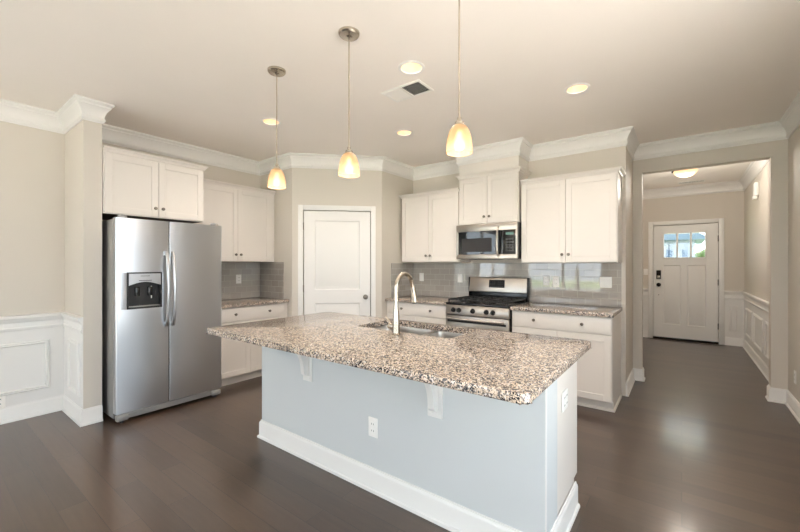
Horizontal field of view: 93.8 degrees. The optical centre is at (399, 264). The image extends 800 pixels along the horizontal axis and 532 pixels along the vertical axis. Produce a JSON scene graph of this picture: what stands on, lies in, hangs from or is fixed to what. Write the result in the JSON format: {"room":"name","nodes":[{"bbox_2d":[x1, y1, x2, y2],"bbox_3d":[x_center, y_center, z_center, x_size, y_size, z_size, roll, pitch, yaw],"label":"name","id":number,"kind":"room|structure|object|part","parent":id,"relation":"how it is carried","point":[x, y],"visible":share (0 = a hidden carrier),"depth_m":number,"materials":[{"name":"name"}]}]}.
{"room":"kitchen","nodes":[
{"label":"kitchen","id":0,"kind":"room"},
{"bbox_2d":[65,119,101,408],"bbox_3d":[-2.864,-0.021,3.378,0.600,2.743,0.128,0,0,37],"label":"wall partition","id":1,"kind":"structure","parent":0,"point":[83,142],"depth_m":3.21,"materials":[{"name":"beige paint"}]},
{"bbox_2d":[0,121,259,315],"bbox_3d":[-3.895,-0.021,2.607,0.120,2.743,6.720,0,0,37],"label":"wall","id":2,"kind":"structure","parent":0,"point":[32,160],"depth_m":3.34,"materials":[{"name":"beige paint"}]},
{"bbox_2d":[0,396,4,408],"bbox_3d":[-3.389,1.160,3.165,0.008,0.116,0.072,0,0,37],"label":"wall outlet","id":3,"kind":"object","parent":2,"relation":"attached to","point":[2,398],"visible":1,"depth_m":3.18,"materials":[{"name":"white plastic"}]},
{"bbox_2d":[0,312,82,408],"bbox_3d":[-4.230,0.844,1.564,0.600,0.812,4.412,0,0,37],"label":"wainscoting","id":4,"kind":"structure","parent":2,"relation":"attached to","point":[41,354],"depth_m":3.32,"materials":[{"name":"white paint"}]},
{"bbox_2d":[0,395,102,426],"bbox_3d":[-4.181,1.282,1.608,0.626,0.137,4.540,0,0,37],"label":"baseboard","id":5,"kind":"structure","parent":2,"relation":"attached to","point":[81,417],"depth_m":3.26,"materials":[{"name":"white paint"}]},
{"bbox_2d":[102,145,207,222],"bbox_3d":[-2.532,-0.742,3.773,0.644,0.586,0.892,0,0,37],"label":"upper cabinet","id":6,"kind":"object","parent":2,"relation":"attached to","point":[135,185],"visible":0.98,"depth_m":3.53,"materials":[{"name":"white paint"}]},
{"bbox_3d":[-2.445,-0.720,3.421,0.019,0.524,0.418,0,0,37],"label":"door","id":7,"kind":"part","parent":6,"relation":"part of","materials":[{"name":"white paint"}]},
{"bbox_3d":[-2.537,-1.013,3.777,0.631,0.044,0.892,0,0,37],"label":"moulding","id":8,"kind":"part","parent":6,"relation":"part of","materials":[{"name":"white paint"}]},
{"bbox_3d":[-2.191,-0.720,3.758,0.019,0.524,0.418,0,0,37],"label":"door","id":9,"kind":"part","parent":6,"relation":"part of","materials":[{"name":"white paint"}]},
{"bbox_2d":[193,178,275,261],"bbox_3d":[-2.077,-0.501,4.602,0.374,0.928,1.035,0,0,37],"label":"upper cabinet","id":10,"kind":"object","parent":2,"relation":"attached to","point":[244,214],"visible":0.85,"depth_m":4.54,"materials":[{"name":"white paint"}]},
{"bbox_3d":[-2.114,-0.478,4.309,0.019,0.866,0.508,0,0,37],"label":"door","id":11,"kind":"part","parent":10,"relation":"part of","materials":[{"name":"white paint"}]},
{"bbox_3d":[-1.952,-0.943,4.508,0.036,0.044,1.035,0,0,37],"label":"moulding","id":12,"kind":"part","parent":10,"relation":"part of","materials":[{"name":"white paint"}]},
{"bbox_3d":[-1.824,-0.478,4.694,0.019,0.866,0.449,0,0,37],"label":"door","id":13,"kind":"part","parent":10,"relation":"part of","materials":[{"name":"white paint"}]},
{"bbox_2d":[221,262,283,298],"bbox_3d":[-1.998,0.200,4.582,0.534,0.469,0.978,0,0,37],"label":"backsplash","id":14,"kind":"structure","parent":2,"relation":"attached to","point":[258,279],"depth_m":4.92,"materials":[{"name":"grey tile"}]},
{"bbox_2d":[236,275,240,283],"bbox_3d":[-2.099,0.185,4.872,0.008,0.116,0.072,0,0,37],"label":"wall outlet","id":15,"kind":"object","parent":14,"relation":"attached to","point":[238,277],"visible":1,"depth_m":4.87,"materials":[{"name":"white plastic"}]},
{"bbox_3d":[-1.704,0.200,4.967,0.527,0.469,0.008,0,0,37],"label":"return panel","id":16,"kind":"part","parent":14,"relation":"part of","materials":[{"name":"grey tile"}]},
{"bbox_2d":[0,91,799,180],"bbox_3d":[-1.013,-1.308,1.808,5.446,0.169,8.670,0,0,37],"label":"trim","id":17,"kind":"structure","parent":2,"relation":"attached to","point":[77,108],"depth_m":4.09,"materials":[{"name":"white paint"}]},
{"bbox_2d":[260,168,291,316],"bbox_3d":[-1.608,-0.021,4.963,0.700,2.743,0.100,0,0,37],"label":"wall","id":18,"kind":"structure","parent":0,"point":[282,198],"depth_m":4.79,"materials":[{"name":"beige paint"}]},
{"bbox_2d":[292,168,381,317],"bbox_3d":[-0.806,-0.021,4.841,1.131,2.743,0.100,0,0,-8],"label":"wall","id":19,"kind":"structure","parent":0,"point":[310,186],"depth_m":4.79,"materials":[{"name":"beige paint"}]},
{"bbox_2d":[298,205,375,316],"bbox_3d":[-0.804,0.296,4.811,0.979,2.107,0.161,0,0,-8],"label":"door","id":20,"kind":"structure","parent":19,"relation":"attached to","point":[340,244],"depth_m":4.80,"materials":[{"name":"white paint"}]},
{"bbox_2d":[382,171,412,317],"bbox_3d":[-0.033,-0.021,5.226,0.100,2.743,0.815,0,0,37],"label":"wall","id":21,"kind":"structure","parent":0,"point":[393,186],"depth_m":5.02,"materials":[{"name":"beige paint"}]},
{"bbox_2d":[0,0,799,189],"bbox_3d":[-0.056,-1.468,3.077,5.690,0.150,12.090,0,0,37],"label":"ceiling","id":22,"kind":"structure","parent":0,"point":[192,72],"depth_m":2.63,"materials":[{"name":"paint"}]},
{"bbox_2d":[261,118,280,125],"bbox_3d":[-1.254,-1.432,3.636,0.188,0.094,0.188,0,0,37],"label":"recessed light","id":23,"kind":"object","parent":22,"relation":"in","point":[268,121],"visible":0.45,"depth_m":3.69,"materials":[{"name":"white plastic"}]},
{"bbox_2d":[267,66,285,188],"bbox_3d":[-0.883,-0.973,2.680,0.128,0.839,0.128,0,0,37],"label":"pendant light","id":24,"kind":"object","parent":22,"relation":"hanging from","point":[276,178],"visible":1,"depth_m":2.65,"materials":[{"name":"white glass"}]},
{"bbox_3d":[-0.883,-1.036,2.680,0.009,0.656,0.009,0,0,37],"label":"stem","id":25,"kind":"part","parent":24,"relation":"part of","materials":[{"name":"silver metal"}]},
{"bbox_3d":[-0.883,-0.621,2.680,0.128,0.135,0.128,0,0,37],"label":"lamp shade","id":26,"kind":"part","parent":24,"relation":"part of","materials":[{"name":"white glass"}]},
{"bbox_2d":[338,26,359,177],"bbox_3d":[-0.306,-0.964,2.246,0.128,0.856,0.128,0,0,37],"label":"pendant light","id":27,"kind":"object","parent":22,"relation":"hanging from","point":[348,165],"visible":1,"depth_m":2.22,"materials":[{"name":"white glass"}]},
{"bbox_3d":[-0.306,-1.028,2.246,0.009,0.673,0.009,0,0,37],"label":"stem","id":28,"kind":"part","parent":27,"relation":"part of","materials":[{"name":"silver metal"}]},
{"bbox_3d":[-0.306,-0.604,2.246,0.128,0.135,0.128,0,0,37],"label":"lamp shade","id":29,"kind":"part","parent":27,"relation":"part of","materials":[{"name":"white glass"}]},
{"bbox_2d":[395,129,412,135],"bbox_3d":[0.042,-1.432,3.938,0.188,0.094,0.188,0,0,37],"label":"recessed light","id":30,"kind":"object","parent":22,"relation":"in","point":[404,132],"visible":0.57,"depth_m":3.98,"materials":[{"name":"white plastic"}]},
{"bbox_2d":[381,79,433,102],"bbox_3d":[0.058,-1.387,3.000,0.370,0.009,0.215,0,0,37],"label":"ceiling vent","id":31,"kind":"object","parent":22,"relation":"in","point":[415,88],"visible":1,"depth_m":2.99,"materials":[{"name":"white plastic"}]},
{"bbox_2d":[398,61,424,74],"bbox_3d":[0.081,-1.432,2.643,0.188,0.094,0.188,0,0,37],"label":"recessed light","id":32,"kind":"object","parent":22,"relation":"in","point":[407,67],"visible":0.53,"depth_m":2.69,"materials":[{"name":"white plastic"}]},
{"bbox_2d":[446,0,472,156],"bbox_3d":[0.285,-0.965,1.800,0.128,0.854,0.128,0,0,37],"label":"pendant light","id":33,"kind":"object","parent":22,"relation":"hanging from","point":[459,140],"visible":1,"depth_m":1.77,"materials":[{"name":"white glass"}]},
{"bbox_3d":[0.285,-1.028,1.800,0.009,0.671,0.009,0,0,37],"label":"stem","id":34,"kind":"part","parent":33,"relation":"part of","materials":[{"name":"silver metal"}]},
{"bbox_3d":[0.285,-0.606,1.800,0.128,0.135,0.128,0,0,37],"label":"lamp shade","id":35,"kind":"part","parent":33,"relation":"part of","materials":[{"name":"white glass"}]},
{"bbox_2d":[564,83,589,93],"bbox_3d":[1.398,-1.432,2.957,0.188,0.094,0.188,0,0,37],"label":"recessed light","id":36,"kind":"object","parent":22,"relation":"in","point":[577,88],"visible":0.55,"depth_m":3.00,"materials":[{"name":"white plastic"}]},
{"bbox_2d":[671,168,697,176],"bbox_3d":[3.838,-1.288,5.048,0.290,0.207,0.289,0,0,37],"label":"flush ceiling light","id":37,"kind":"object","parent":22,"relation":"attached to","point":[689,172],"visible":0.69,"depth_m":4.98,"materials":[{"name":"white glass"}]},
{"bbox_2d":[678,180,704,183],"bbox_3d":[4.885,-1.387,6.273,0.360,0.009,0.150,0,0,37],"label":"ceiling vent","id":38,"kind":"object","parent":22,"relation":"in","point":[696,181],"visible":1,"depth_m":6.29,"materials":[{"name":"white plastic"}]},
{"bbox_2d":[0,337,799,531],"bbox_3d":[-0.056,1.400,3.077,5.690,0.100,12.090,0,0,37],"label":"floor","id":39,"kind":"structure","parent":0,"point":[698,445],"depth_m":2.49,"materials":[{"name":"brown wood"}]},
{"bbox_2d":[102,215,220,422],"bbox_3d":[-2.381,0.461,3.710,0.814,1.778,0.912,0,0,37],"label":"refrigerator","id":40,"kind":"object","parent":39,"relation":"on","point":[161,280],"visible":1,"depth_m":3.40,"materials":[{"name":"brushed stainless steel"},{"name":"grey metal"},{"name":"black plastic"}]},
{"bbox_3d":[-2.295,0.431,3.328,0.070,1.667,0.406,0,0,37],"label":"freezer door","id":41,"kind":"part","parent":40,"relation":"part of","materials":[{"name":"silver metal"}]},
{"bbox_3d":[-2.265,0.129,3.321,0.027,0.103,0.246,0,0,37],"label":"control panel","id":42,"kind":"part","parent":40,"relation":"part of","materials":[{"name":"silver metal"}]},
{"bbox_3d":[-2.129,0.220,3.429,0.075,0.690,0.030,0,0,37],"label":"handle","id":43,"kind":"part","parent":40,"relation":"part of","materials":[{"name":"silver metal"}]},
{"bbox_3d":[-2.097,0.220,3.472,0.075,0.690,0.030,0,0,37],"label":"handle","id":44,"kind":"part","parent":40,"relation":"part of","materials":[{"name":"silver metal"}]},
{"bbox_3d":[-2.018,0.431,3.696,0.070,1.667,0.498,0,0,37],"label":"fresh food door","id":45,"kind":"part","parent":40,"relation":"part of","materials":[{"name":"silver metal"}]},
{"bbox_2d":[221,302,286,385],"bbox_3d":[-1.944,0.912,4.549,0.657,0.876,0.960,0,0,37],"label":"base cabinet","id":46,"kind":"object","parent":39,"relation":"on","point":[240,361],"visible":0.38,"depth_m":4.28,"materials":[{"name":"white paint"}]},
{"bbox_3d":[-1.864,0.943,4.176,0.019,0.599,0.417,0,0,37],"label":"door","id":47,"kind":"part","parent":46,"relation":"part of","materials":[{"name":"white paint"}]},
{"bbox_3d":[-1.726,0.558,4.359,0.019,0.150,0.877,0,0,37],"label":"drawer","id":48,"kind":"part","parent":46,"relation":"part of","materials":[{"name":"white paint"}]},
{"bbox_2d":[221,297,288,308],"bbox_3d":[-1.946,0.455,4.547,0.643,0.038,0.954,0,0,37],"label":"countertop","id":49,"kind":"structure","parent":46,"relation":"on","point":[252,301],"depth_m":4.46,"materials":[{"name":"stone"}]},
{"bbox_3d":[-1.599,0.943,4.527,0.019,0.599,0.457,0,0,37],"label":"door","id":50,"kind":"part","parent":46,"relation":"part of","materials":[{"name":"white paint"}]},
{"bbox_2d":[387,301,445,324],"bbox_3d":[0.360,0.912,4.898,0.920,0.876,0.659,0,0,37],"label":"base cabinet","id":51,"kind":"object","parent":39,"relation":"on","point":[428,313],"visible":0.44,"depth_m":4.62,"materials":[{"name":"white paint"}]},
{"bbox_3d":[0.018,0.943,4.793,0.437,0.599,0.019,0,0,37],"label":"door","id":52,"kind":"part","parent":51,"relation":"part of","materials":[{"name":"white paint"}]},
{"bbox_3d":[0.196,0.558,4.659,0.882,0.150,0.019,0,0,37],"label":"drawer","id":53,"kind":"part","parent":51,"relation":"part of","materials":[{"name":"white paint"}]},
{"bbox_2d":[385,295,462,304],"bbox_3d":[0.366,0.455,4.895,0.920,0.038,0.646,0,0,37],"label":"countertop","id":54,"kind":"structure","parent":51,"relation":"on","point":[436,300],"depth_m":4.73,"materials":[{"name":"stone"}]},
{"bbox_3d":[0.372,0.943,4.527,0.442,0.599,0.019,0,0,37],"label":"door","id":55,"kind":"part","parent":51,"relation":"part of","materials":[{"name":"white paint"}]},
{"bbox_2d":[257,325,579,531],"bbox_3d":[-0.104,0.912,2.447,2.206,0.876,0.997,0,0,37],"label":"kitchen island","id":56,"kind":"object","parent":39,"relation":"on","point":[458,461],"visible":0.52,"depth_m":2.02,"materials":[{"name":"paint"}]},
{"bbox_2d":[368,416,377,437],"bbox_3d":[-0.162,0.971,2.236,0.072,0.116,0.008,0,0,37],"label":"wall outlet","id":57,"kind":"object","parent":56,"relation":"attached to","point":[372,422],"visible":1,"depth_m":2.23,"materials":[{"name":"white plastic"}]},
{"bbox_2d":[207,312,590,404],"bbox_3d":[-0.122,0.455,2.367,2.230,0.038,1.137,0,0,37],"label":"island countertop","id":58,"kind":"structure","parent":56,"relation":"on","point":[513,367],"depth_m":1.95,"materials":[{"name":"stone"}]},
{"bbox_2d":[385,272,417,334],"bbox_3d":[0.012,0.241,2.446,0.113,0.390,0.252,0,0,37],"label":"kitchen faucet","id":59,"kind":"object","parent":58,"relation":"on","point":[395,326],"visible":1,"depth_m":2.34,"materials":[{"name":"silver metal"}]},
{"bbox_3d":[-0.054,0.388,2.371,0.050,0.042,0.042,0,0,37],"label":"handle","id":60,"kind":"part","parent":59,"relation":"part of","materials":[{"name":"silver metal"}]},
{"bbox_3d":[0.030,0.181,2.420,0.027,0.270,0.206,0,0,37],"label":"spout","id":61,"kind":"part","parent":59,"relation":"part of","materials":[{"name":"silver metal"}]},
{"bbox_2d":[375,325,463,337],"bbox_3d":[0.103,0.570,2.589,0.762,0.190,0.362,0,0,37],"label":"sink","id":62,"kind":"object","parent":58,"relation":"in","point":[402,329],"visible":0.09,"depth_m":2.74,"materials":[{"name":"grey metal"}]},
{"bbox_3d":[-0.024,0.570,2.684,0.444,0.190,0.362,0,0,37],"label":"bowl","id":63,"kind":"part","parent":62,"relation":"part of","materials":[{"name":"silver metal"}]},
{"bbox_3d":[0.290,0.560,2.448,0.294,0.170,0.362,0,0,37],"label":"bowl","id":64,"kind":"part","parent":62,"relation":"part of","materials":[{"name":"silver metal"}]},
{"bbox_3d":[-0.058,1.282,2.508,2.206,0.137,0.602,0,0,37],"label":"baseboard","id":65,"kind":"part","parent":56,"relation":"part of","materials":[{"name":"white paint"}]},
{"bbox_2d":[562,388,567,412],"bbox_3d":[0.848,0.695,1.921,0.008,0.100,0.100,0,0,37],"label":"wall outlet","id":66,"kind":"object","parent":56,"relation":"attached to","point":[565,392],"visible":1,"depth_m":1.91,"materials":[{"name":"white plastic"}]},
{"bbox_2d":[446,277,529,331],"bbox_3d":[1.009,0.752,4.350,0.756,1.195,0.726,0,0,37],"label":"gas range","id":67,"kind":"object","parent":39,"relation":"on","point":[489,301],"visible":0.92,"depth_m":4.26,"materials":[{"name":"silver metal"}]},
{"bbox_3d":[0.809,0.608,4.084,0.657,0.025,0.062,0,0,37],"label":"handle","id":68,"kind":"part","parent":67,"relation":"part of","materials":[{"name":"silver metal"}]},
{"bbox_3d":[0.839,0.852,4.125,0.748,0.553,0.040,0,0,37],"label":"oven door","id":69,"kind":"part","parent":67,"relation":"part of","materials":[{"name":"silver metal"}]},
{"bbox_3d":[0.842,0.511,4.128,0.752,0.108,0.052,0,0,37],"label":"control panel","id":70,"kind":"part","parent":67,"relation":"part of","materials":[{"name":"silver metal"}]},
{"bbox_2d":[446,300,527,308],"bbox_3d":[1.016,0.444,4.359,0.756,0.026,0.612,0,0,37],"label":"cooktop","id":71,"kind":"object","parent":67,"relation":"in","point":[458,303],"depth_m":4.17,"materials":[{"name":"black metal"}]},
{"bbox_3d":[1.187,0.233,4.591,0.200,0.095,0.022,0,0,37],"label":"display panel","id":72,"kind":"part","parent":67,"relation":"part of","materials":[{"name":"black glass"}]},
{"bbox_2d":[512,310,621,412],"bbox_3d":[1.720,0.912,3.874,0.937,0.876,0.659,0,0,37],"label":"base cabinet","id":73,"kind":"object","parent":39,"relation":"on","point":[599,368],"visible":0.49,"depth_m":3.50,"materials":[{"name":"white paint"}]},
{"bbox_3d":[1.355,0.943,3.787,0.446,0.599,0.019,0,0,37],"label":"door","id":74,"kind":"part","parent":73,"relation":"part of","materials":[{"name":"white paint"}]},
{"bbox_3d":[1.541,0.558,3.647,0.910,0.150,0.019,0,0,37],"label":"drawer","id":75,"kind":"part","parent":73,"relation":"part of","materials":[{"name":"white paint"}]},
{"bbox_2d":[510,302,621,317],"bbox_3d":[1.720,0.455,3.876,0.941,0.038,0.646,0,0,37],"label":"countertop","id":76,"kind":"structure","parent":73,"relation":"on","point":[556,308],"depth_m":3.74,"materials":[{"name":"stone"}]},
{"bbox_3d":[1.720,0.943,3.512,0.461,0.599,0.019,0,0,37],"label":"door","id":77,"kind":"part","parent":73,"relation":"part of","materials":[{"name":"white paint"}]},
{"bbox_3d":[1.749,1.339,3.914,0.937,0.022,0.542,0,0,37],"label":"shoe moulding","id":78,"kind":"part","parent":73,"relation":"part of","materials":[{"name":"white paint"}]},
{"bbox_2d":[413,148,611,306],"bbox_3d":[1.190,-0.021,4.765,2.670,2.743,0.120,0,0,37],"label":"wall","id":79,"kind":"structure","parent":0,"point":[599,159],"depth_m":4.30,"materials":[{"name":"beige paint"}]},
{"bbox_2d":[399,187,470,261],"bbox_3d":[0.449,-0.494,5.020,0.922,0.921,0.363,0,0,37],"label":"upper cabinet","id":80,"kind":"object","parent":79,"relation":"attached to","point":[430,219],"visible":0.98,"depth_m":4.87,"materials":[{"name":"white paint"}]},
{"bbox_3d":[0.204,-0.472,5.028,0.434,0.859,0.019,0,0,37],"label":"door","id":81,"kind":"part","parent":80,"relation":"part of","materials":[{"name":"white paint"}]},
{"bbox_3d":[0.452,-0.933,5.025,0.922,0.044,0.350,0,0,37],"label":"moulding","id":82,"kind":"part","parent":80,"relation":"part of","materials":[{"name":"white paint"}]},
{"bbox_3d":[0.553,-0.472,4.765,0.434,0.859,0.019,0,0,37],"label":"door","id":83,"kind":"part","parent":80,"relation":"part of","materials":[{"name":"white paint"}]},
{"bbox_2d":[456,166,530,224],"bbox_3d":[1.114,-0.788,4.516,0.816,0.614,0.367,0,0,37],"label":"upper cabinet","id":84,"kind":"object","parent":79,"relation":"attached to","point":[493,196],"visible":0.94,"depth_m":4.36,"materials":[{"name":"white paint"}]},
{"bbox_3d":[0.883,-0.765,4.512,0.362,0.552,0.019,0,0,37],"label":"door","id":85,"kind":"part","parent":84,"relation":"part of","materials":[{"name":"white paint"}]},
{"bbox_2d":[456,221,520,259],"bbox_3d":[1.090,-0.270,4.465,0.752,0.412,0.461,0,0,37],"label":"microwave","id":86,"kind":"object","parent":84,"relation":"attached to","point":[490,241],"visible":0.97,"depth_m":4.30,"materials":[{"name":"silver metal"}]},
{"bbox_3d":[0.929,-0.256,4.381,0.535,0.270,0.020,0,0,37],"label":"door","id":87,"kind":"part","parent":86,"relation":"part of","materials":[{"name":"black glass"}]},
{"bbox_3d":[1.095,-0.264,4.206,0.022,0.346,0.054,0,0,37],"label":"handle","id":88,"kind":"part","parent":86,"relation":"part of","materials":[{"name":"silver metal"}]},
{"bbox_3d":[1.220,-0.256,4.162,0.144,0.270,0.020,0,0,37],"label":"control panel","id":89,"kind":"part","parent":86,"relation":"part of","materials":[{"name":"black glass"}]},
{"bbox_2d":[459,155,527,174],"bbox_3d":[1.127,-1.248,4.532,0.740,0.286,0.327,0,0,37],"label":"trim","id":90,"kind":"structure","parent":84,"relation":"on","point":[513,161],"depth_m":4.36,"materials":[{"name":"white paint"}]},
{"bbox_3d":[1.118,-1.073,4.522,0.816,0.044,0.354,0,0,37],"label":"moulding","id":91,"kind":"part","parent":84,"relation":"part of","materials":[{"name":"white paint"}]},
{"bbox_3d":[1.174,-0.765,4.292,0.362,0.552,0.019,0,0,37],"label":"door","id":92,"kind":"part","parent":84,"relation":"part of","materials":[{"name":"white paint"}]},
{"bbox_2d":[391,263,620,306],"bbox_3d":[1.084,0.206,4.446,2.622,0.456,0.518,0,0,37],"label":"backsplash","id":93,"kind":"structure","parent":79,"relation":"attached to","point":[579,283],"depth_m":4.40,"materials":[{"name":"grey tile"}]},
{"bbox_3d":[0.039,0.206,5.232,0.008,0.456,0.518,0,0,37],"label":"return panel","id":94,"kind":"part","parent":93,"relation":"part of","materials":[{"name":"grey tile"}]},
{"bbox_2d":[419,273,423,280],"bbox_3d":[0.307,0.174,5.339,0.072,0.116,0.009,0,0,37],"label":"light switch","id":95,"kind":"object","parent":93,"relation":"attached to","point":[421,275],"visible":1,"depth_m":5.34,"materials":[{"name":"white plastic"}]},
{"bbox_2d":[458,274,462,281],"bbox_3d":[0.797,0.175,4.970,0.072,0.116,0.009,0,0,37],"label":"light switch","id":96,"kind":"object","parent":93,"relation":"attached to","point":[460,276],"visible":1,"depth_m":4.96,"materials":[{"name":"white plastic"}]},
{"bbox_2d":[543,276,549,285],"bbox_3d":[1.682,0.182,4.304,0.072,0.116,0.008,0,0,37],"label":"wall outlet","id":97,"kind":"object","parent":93,"relation":"attached to","point":[546,279],"visible":1,"depth_m":4.30,"materials":[{"name":"white plastic"}]},
{"bbox_2d":[553,276,558,286],"bbox_3d":[1.766,0.190,4.241,0.072,0.116,0.008,0,0,37],"label":"wall outlet","id":98,"kind":"object","parent":93,"relation":"attached to","point":[555,278],"visible":1,"depth_m":4.24,"materials":[{"name":"white plastic"}]},
{"bbox_2d":[600,277,611,287],"bbox_3d":[2.165,0.184,3.940,0.115,0.116,0.009,0,0,37],"label":"light switch","id":99,"kind":"object","parent":93,"relation":"attached to","point":[605,282],"visible":1,"depth_m":3.94,"materials":[{"name":"white plastic"}]},
{"bbox_2d":[520,166,625,262],"bbox_3d":[1.821,-0.480,3.987,0.974,0.919,0.363,0,0,37],"label":"upper cabinet","id":100,"kind":"object","parent":79,"relation":"attached to","point":[576,217],"visible":1,"depth_m":3.83,"materials":[{"name":"white paint"}]},
{"bbox_3d":[1.537,-0.458,4.024,0.460,0.857,0.019,0,0,37],"label":"door","id":101,"kind":"part","parent":100,"relation":"part of","materials":[{"name":"white paint"}]},
{"bbox_3d":[1.825,-0.918,3.992,0.974,0.044,0.350,0,0,37],"label":"moulding","id":102,"kind":"part","parent":100,"relation":"part of","materials":[{"name":"white paint"}]},
{"bbox_3d":[1.906,-0.458,3.746,0.460,0.857,0.019,0,0,37],"label":"door","id":103,"kind":"part","parent":100,"relation":"part of","materials":[{"name":"white paint"}]},
{"bbox_2d":[612,146,632,395],"bbox_3d":[2.481,-0.021,4.161,0.120,2.743,0.707,0,0,37],"label":"wall","id":104,"kind":"structure","parent":0,"point":[621,156],"depth_m":3.90,"materials":[{"name":"beige paint"}]},
{"bbox_2d":[626,367,644,396],"bbox_3d":[2.612,1.282,4.137,0.117,0.137,0.827,0,0,37],"label":"baseboard","id":105,"kind":"structure","parent":104,"relation":"attached to","point":[636,374],"depth_m":4.32,"materials":[{"name":"white paint"}]},
{"bbox_2d":[643,191,743,341],"bbox_3d":[4.990,-0.021,6.770,2.070,2.743,0.120,0,0,37],"label":"wall","id":106,"kind":"structure","parent":0,"point":[729,206],"depth_m":6.38,"materials":[{"name":"beige paint"}]},
{"bbox_2d":[643,330,647,336],"bbox_3d":[4.415,1.282,7.111,0.501,0.137,0.026,0,0,37],"label":"baseboard","id":107,"kind":"structure","parent":106,"relation":"attached to","point":[645,332],"depth_m":6.98,"materials":[{"name":"white paint"}]},
{"bbox_2d":[648,218,723,344],"bbox_3d":[5.071,0.279,6.671,1.070,2.142,0.182,0,0,37],"label":"door","id":108,"kind":"structure","parent":106,"relation":"in","point":[682,291],"depth_m":6.64,"materials":[{"name":"white paint"}]},
{"bbox_2d":[724,337,743,346],"bbox_3d":[5.575,1.282,6.239,0.249,0.137,0.026,0,0,37],"label":"baseboard","id":109,"kind":"structure","parent":106,"relation":"attached to","point":[731,341],"depth_m":6.24,"materials":[{"name":"white paint"}]},
{"bbox_2d":[633,139,787,389],"bbox_3d":[3.028,-0.021,4.267,1.946,2.743,0.120,0,0,37],"label":"wall","id":110,"kind":"structure","parent":0,"point":[776,152],"depth_m":3.73,"materials":[{"name":"beige paint"}]},
{"bbox_2d":[744,125,799,402],"bbox_3d":[2.168,-0.021,1.403,0.124,2.743,11.850,0,0,37],"label":"wall","id":111,"kind":"structure","parent":0,"point":[756,212],"depth_m":3.62,"materials":[{"name":"beige paint"}]},
{"bbox_2d":[643,160,768,199],"bbox_3d":[4.032,-1.308,5.501,1.826,0.169,3.060,0,0,37],"label":"trim","id":112,"kind":"structure","parent":111,"relation":"attached to","point":[755,167],"depth_m":6.39,"materials":[{"name":"white paint"}]},
{"bbox_2d":[724,291,768,366],"bbox_3d":[4.662,0.844,5.027,0.249,0.812,3.060,0,0,37],"label":"trim","id":113,"kind":"structure","parent":111,"relation":"attached to","point":[746,315],"depth_m":5.68,"materials":[{"name":"white paint"}]},
{"bbox_2d":[752,182,758,199],"bbox_3d":[4.816,-1.000,5.073,0.058,0.220,0.140,0,0,37],"label":"door chime","id":114,"kind":"object","parent":111,"relation":"attached to","point":[756,184],"visible":1,"depth_m":5.02,"materials":[{"name":"white plastic"}]},
{"bbox_2d":[742,339,799,423],"bbox_3d":[2.060,1.282,1.484,0.146,0.137,11.850,0,0,37],"label":"baseboard","id":115,"kind":"structure","parent":111,"relation":"attached to","point":[783,396],"depth_m":3.68,"materials":[{"name":"white paint"}]},
{"bbox_2d":[794,370,796,383],"bbox_3d":[3.585,1.020,3.397,0.008,0.116,0.072,0,0,37],"label":"wall outlet","id":116,"kind":"object","parent":111,"relation":"attached to","point":[795,372],"visible":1,"depth_m":3.37,"materials":[{"name":"white plastic"}]},
{"bbox_3d":[3.255,-0.021,6.086,0.120,2.743,3.060,0,0,37],"label":"wall","id":117,"kind":"structure","parent":0,"visible":0},
{"bbox_2d":[643,288,647,329],"bbox_3d":[3.503,0.844,5.899,0.501,0.812,3.060,0,0,37],"label":"trim","id":118,"kind":"structure","parent":117,"relation":"attached to","point":[645,290],"depth_m":6.99,"materials":[{"name":"white paint"}]},
{"label":"outside","id":119,"kind":"structure","parent":0,"visible":0},
{"bbox_3d":[3.007,1.575,3.995,60.000,0.050,70.000,0,0,37],"label":"ground","id":120,"kind":"structure","parent":119,"visible":0},
{"bbox_2d":[664,233,704,256],"bbox_3d":[11.644,-0.650,18.709,5.500,4.400,4.700,0,0,37],"label":"neighbor house","id":121,"kind":"structure","parent":120,"relation":"on","point":[684,238],"depth_m":15.92,"materials":[{"name":"grey"}]},
{"bbox_2d":[694,249,704,256],"bbox_3d":[10.995,0.492,13.415,0.726,2.138,0.690,0,0,-10],"label":"tree","id":122,"kind":"object","parent":120,"relation":"on","point":[701,253],"visible":0.1,"depth_m":13.39,"materials":[{"name":"green plant"}]}
]}

